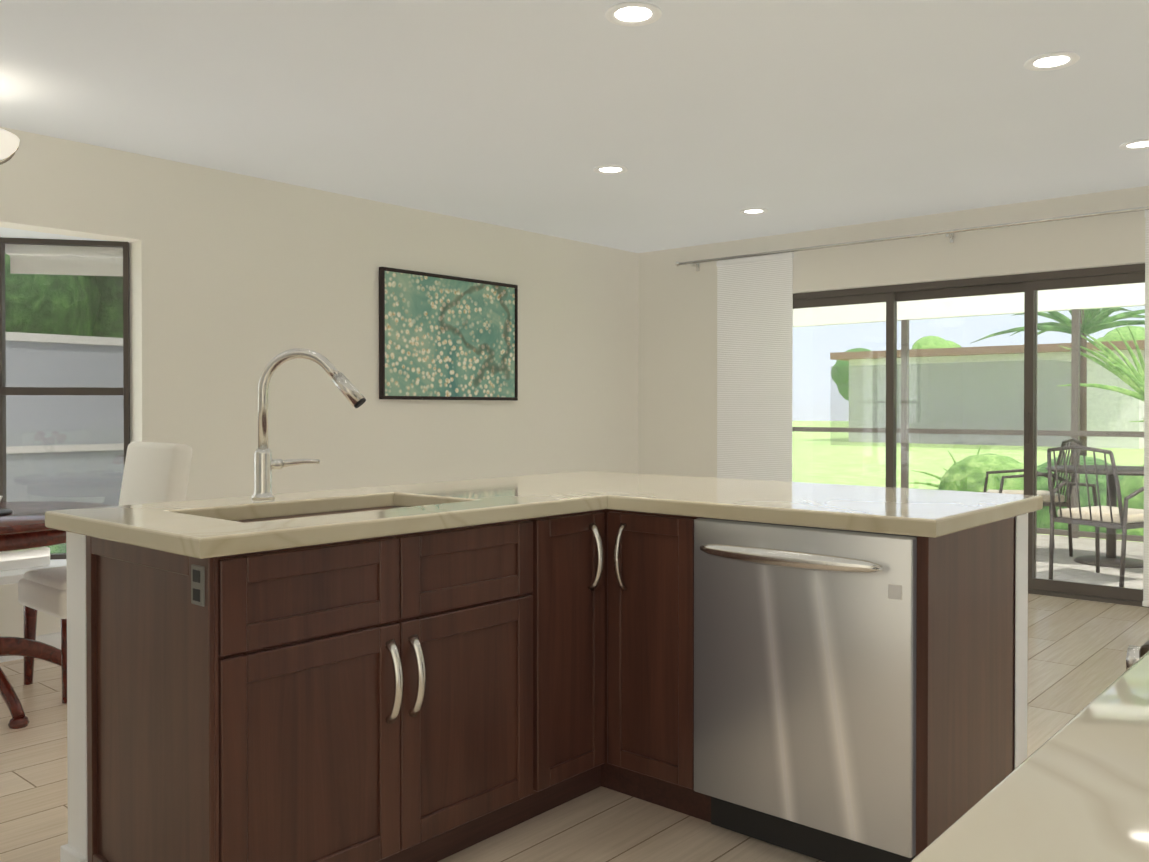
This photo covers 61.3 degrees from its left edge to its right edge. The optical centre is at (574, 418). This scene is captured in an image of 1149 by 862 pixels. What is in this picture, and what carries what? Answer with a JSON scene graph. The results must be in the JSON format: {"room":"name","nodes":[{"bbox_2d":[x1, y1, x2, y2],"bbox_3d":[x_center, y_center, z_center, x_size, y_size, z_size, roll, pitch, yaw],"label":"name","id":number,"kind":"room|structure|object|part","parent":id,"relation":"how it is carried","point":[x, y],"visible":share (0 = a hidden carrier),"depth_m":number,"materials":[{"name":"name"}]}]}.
{"room":"kitchen","nodes":[
{"label":"kitchen","id":0,"kind":"room"},
{"bbox_2d":[0,127,637,637],"bbox_3d":[-1.954,-0.119,5.391,0.160,2.470,7.700,1,1,41],"label":"wall","id":1,"kind":"structure","parent":0,"point":[238,283],"depth_m":5.72,"materials":[{"name":"beige paint"}]},
{"bbox_2d":[0,632,60,662],"bbox_3d":[-1.888,1.069,5.345,0.014,0.095,7.380,1,1,41],"label":"baseboard","id":2,"kind":"structure","parent":1,"relation":"attached to","point":[53,639],"depth_m":4.62,"materials":[{"name":"white"}]},
{"bbox_2d":[0,227,129,584],"bbox_3d":[-3.069,0.074,4.415,0.615,2.205,2.012,1,1,41],"label":"bay window","id":3,"kind":"structure","parent":1,"relation":"in","point":[31,252],"depth_m":4.98,"materials":[{"name":"white"}]},
{"bbox_2d":[0,547,49,570],"bbox_3d":[-2.711,0.627,4.667,0.120,0.190,0.358,1,1,41],"label":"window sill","id":4,"kind":"structure","parent":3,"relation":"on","point":[25,558],"depth_m":4.66,"materials":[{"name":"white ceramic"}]},
{"bbox_2d":[379,267,517,400],"bbox_3d":[-0.818,-0.540,6.532,0.035,0.830,1.210,1,1,41],"label":"floral painting","id":5,"kind":"object","parent":1,"relation":"attached to","point":[444,337],"visible":1,"depth_m":6.48,"materials":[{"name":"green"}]},
{"bbox_2d":[0,593,1148,861],"bbox_3d":[0.140,1.195,3.575,5.720,0.120,7.700,1,1,41],"label":"floor","id":6,"kind":"structure","parent":0,"point":[1076,655],"depth_m":2.99,"materials":[{"name":"beige tile"}]},
{"bbox_2d":[0,501,111,728],"bbox_3d":[-2.415,0.756,3.837,1.110,0.752,1.110,1,1,41],"label":"dining table","id":7,"kind":"object","parent":6,"relation":"on","point":[22,525],"visible":0.58,"depth_m":3.67,"materials":[{"name":"brown wood"}]},
{"bbox_2d":[0,495,12,515],"bbox_3d":[-2.364,0.319,3.815,0.270,0.122,0.270,1,1,41],"label":"bowl","id":8,"kind":"object","parent":7,"relation":"on","point":[5,511],"visible":1,"depth_m":3.83,"materials":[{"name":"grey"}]},
{"bbox_2d":[18,442,191,703],"bbox_3d":[-2.014,0.621,4.174,0.470,1.024,0.558,1,1,41],"label":"dining chair","id":9,"kind":"object","parent":6,"relation":"on","point":[154,472],"visible":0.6,"depth_m":4.16,"materials":[{"name":"beige fabric"}]},
{"bbox_2d":[60,516,1027,861],"bbox_3d":[0.029,0.706,2.591,1.682,0.878,2.018,1,1,41],"label":"kitchen island","id":10,"kind":"object","parent":6,"relation":"on","point":[443,670],"depth_m":2.33,"materials":[{"name":"brown wood"}]},
{"bbox_2d":[45,471,1042,639],"bbox_3d":[0.027,0.246,2.592,1.720,0.042,2.064,1,1,41],"label":"island countertop","id":11,"kind":"structure","parent":10,"relation":"on","point":[570,555],"depth_m":2.54,"materials":[{"name":"beige stone"}]},
{"bbox_2d":[249,348,365,499],"bbox_3d":[-0.741,0.014,2.694,0.267,0.418,0.214,1,1,41],"label":"faucet","id":12,"kind":"object","parent":11,"relation":"on","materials":[{"name":"silver metal"}]},
{"bbox_2d":[229,500,408,519],"bbox_3d":[-0.633,0.373,2.529,0.418,0.235,0.747,1,1,41],"label":"sink","id":13,"kind":"object","parent":11,"relation":"in","point":[380,503],"depth_m":2.70,"materials":[{"name":"silver metal"}]},
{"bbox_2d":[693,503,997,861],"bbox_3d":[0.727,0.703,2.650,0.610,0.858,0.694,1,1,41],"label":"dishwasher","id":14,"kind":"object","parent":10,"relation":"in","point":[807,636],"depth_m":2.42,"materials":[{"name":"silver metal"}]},
{"bbox_2d":[911,640,1148,861],"bbox_3d":[1.291,-0.023,1.346,0.744,2.360,2.935,1,1,41],"label":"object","id":15,"kind":"object","parent":6,"relation":"on","point":[1075,788],"visible":1,"depth_m":0.62,"materials":[{"name":"white stone"}]},
{"bbox_2d":[0,0,1148,252],"bbox_3d":[0.140,-1.395,3.549,5.720,0.120,7.700,1,1,41],"label":"ceiling","id":16,"kind":"structure","parent":0,"point":[704,122],"depth_m":4.12,"materials":[{"name":"white paint"}]},
{"bbox_2d":[0,128,19,164],"bbox_3d":[-2.404,-1.153,3.822,0.412,0.369,0.421,1,1,41],"label":"pendant light","id":17,"kind":"object","parent":16,"relation":"hanging from","point":[9,143],"visible":1,"depth_m":3.84,"materials":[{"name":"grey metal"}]},
{"bbox_2d":[593,165,627,173],"bbox_3d":[0.195,-1.347,5.254,0.189,0.010,0.189,0,1,-4],"label":"recessed light","id":18,"kind":"object","parent":16,"relation":"in","point":[603,169],"depth_m":5.25,"materials":[{"name":"white"}]},
{"bbox_2d":[604,1,661,26],"bbox_3d":[0.193,-1.326,3.185,0.189,0.010,0.189,0,1,-4],"label":"recessed light","id":19,"kind":"object","parent":16,"relation":"in","point":[633,13],"depth_m":3.18,"materials":[{"name":"white"}]},
{"bbox_2d":[739,208,767,214],"bbox_3d":[1.176,-1.358,6.362,0.189,0.010,0.189,0,1,-4],"label":"recessed light","id":20,"kind":"object","parent":16,"relation":"in","point":[749,211],"depth_m":6.36,"materials":[{"name":"white"}]},
{"bbox_2d":[1024,52,1079,70],"bbox_3d":[1.780,-1.331,3.618,0.189,0.010,0.189,0,1,-4],"label":"recessed light","id":21,"kind":"object","parent":16,"relation":"in","point":[1053,60],"depth_m":3.61,"materials":[{"name":"white"}]},
{"bbox_2d":[1119,139,1148,149],"bbox_3d":[2.777,-1.342,4.752,0.189,0.010,0.189,0,1,-4],"label":"recessed light","id":22,"kind":"object","parent":16,"relation":"in","point":[1139,144],"depth_m":4.76,"materials":[{"name":"white"}]},
{"bbox_2d":[638,186,1148,477],"bbox_3d":[2.680,-0.128,6.349,5.560,2.470,0.160,1,1,41],"label":"wall","id":23,"kind":"structure","parent":0,"point":[677,371],"depth_m":6.98,"materials":[{"name":"beige paint"}]},
{"bbox_2d":[675,206,1148,606],"bbox_3d":[2.434,-0.081,6.387,4.258,2.315,0.103,1,1,41],"label":"curtain","id":24,"kind":"object","parent":23,"relation":"attached to","point":[754,353],"visible":0.83,"depth_m":7.24,"materials":[{"name":"white fabric"}]},
{"bbox_3d":[2.434,-1.199,6.376,4.258,0.080,0.103,1,1,41],"label":"curtain rod","id":25,"kind":"part","parent":24,"relation":"part of","materials":[{"name":"silver metal"}]},
{"bbox_2d":[792,263,1148,607],"bbox_3d":[2.565,0.092,6.485,2.844,2.027,0.110,1,1,41],"label":"sliding door","id":26,"kind":"structure","parent":23,"relation":"in","point":[1030,285],"depth_m":6.17,"materials":[{"name":"clear glass"}]},
{"label":"outside","id":27,"kind":"structure","parent":0,"visible":0},
{"bbox_2d":[792,421,1143,541],"bbox_3d":[16.328,1.112,18.766,120.000,0.140,130.000,1,1,41],"label":"lawn","id":28,"kind":"structure","parent":27,"point":[941,470],"depth_m":24.48,"materials":[{"name":"green plant"}]},
{"bbox_2d":[5,254,122,552],"bbox_3d":[-3.832,-1.877,13.768,12.430,5.842,14.829,1,1,41],"label":"trees","id":29,"kind":"object","parent":28,"relation":"on","point":[97,327],"depth_m":12.89,"materials":[{"name":"green plant"}]},
{"bbox_2d":[5,332,123,505],"bbox_3d":[-7.994,-1.461,6.145,4.930,5.260,17.030,1,1,41],"label":"neighbouring house","id":30,"kind":"structure","parent":28,"relation":"on","point":[30,341],"depth_m":7.24,"materials":[{"name":"paint"}]},
{"bbox_2d":[909,445,1023,491],"label":"garden plants","id":31,"kind":"object","parent":28,"relation":"on","point":[997,480],"depth_m":10.07,"materials":[{"name":"green plant"}]},
{"bbox_2d":[830,326,1144,449],"bbox_3d":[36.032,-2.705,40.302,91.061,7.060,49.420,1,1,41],"label":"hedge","id":32,"kind":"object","parent":28,"relation":"on","point":[992,379],"depth_m":32.55,"materials":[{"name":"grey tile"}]},
{"bbox_2d":[1037,456,1070,489],"label":"garden plants","id":33,"kind":"object","parent":28,"relation":"on","point":[1041,466],"depth_m":9.84,"materials":[{"name":"green plant"}]},
{"bbox_2d":[1037,486,1070,529],"label":"garden plants","id":34,"kind":"object","parent":28,"relation":"on","point":[1044,507],"depth_m":9.77,"materials":[{"name":"green plant"}]},
{"bbox_2d":[1037,310,1071,334],"label":"garden plants","id":35,"kind":"object","parent":28,"relation":"on","point":[1046,326],"depth_m":11.21,"materials":[{"name":"green plant"}]},
{"bbox_2d":[1080,474,1106,506],"label":"garden plants","id":36,"kind":"object","parent":28,"relation":"on","point":[1104,478],"depth_m":9.51,"materials":[{"name":"green plant"}]},
{"bbox_2d":[1080,307,1144,466],"label":"garden plants","id":37,"kind":"object","parent":28,"relation":"on","point":[1084,375],"depth_m":10.65,"materials":[{"name":"green plant"}]},
{"bbox_2d":[1117,475,1143,508],"label":"garden plants","id":38,"kind":"object","parent":28,"relation":"on","point":[1134,485],"depth_m":9.15,"materials":[{"name":"green plant"}]},
{"bbox_2d":[1036,534,1143,588],"bbox_3d":[3.706,1.149,7.658,6.800,0.088,3.138,1,1,41],"label":"lanai","id":39,"kind":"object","parent":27,"point":[1085,547],"depth_m":7.41,"materials":[{"name":"grey concrete"}]},
{"bbox_2d":[792,283,1144,541],"bbox_3d":[3.660,-0.112,7.820,6.700,2.432,3.335,1,1,41],"label":"cage","id":40,"kind":"object","parent":39,"relation":"on","point":[1007,309],"depth_m":9.42,"materials":[{"name":"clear glass"}]},
{"bbox_2d":[983,438,1143,586],"bbox_3d":[3.909,0.640,7.138,2.231,0.944,1.924,1,1,41],"label":"patio chair","id":41,"kind":"object","parent":39,"relation":"on","point":[1136,513],"depth_m":6.73,"materials":[{"name":"grey metal"}]}
]}

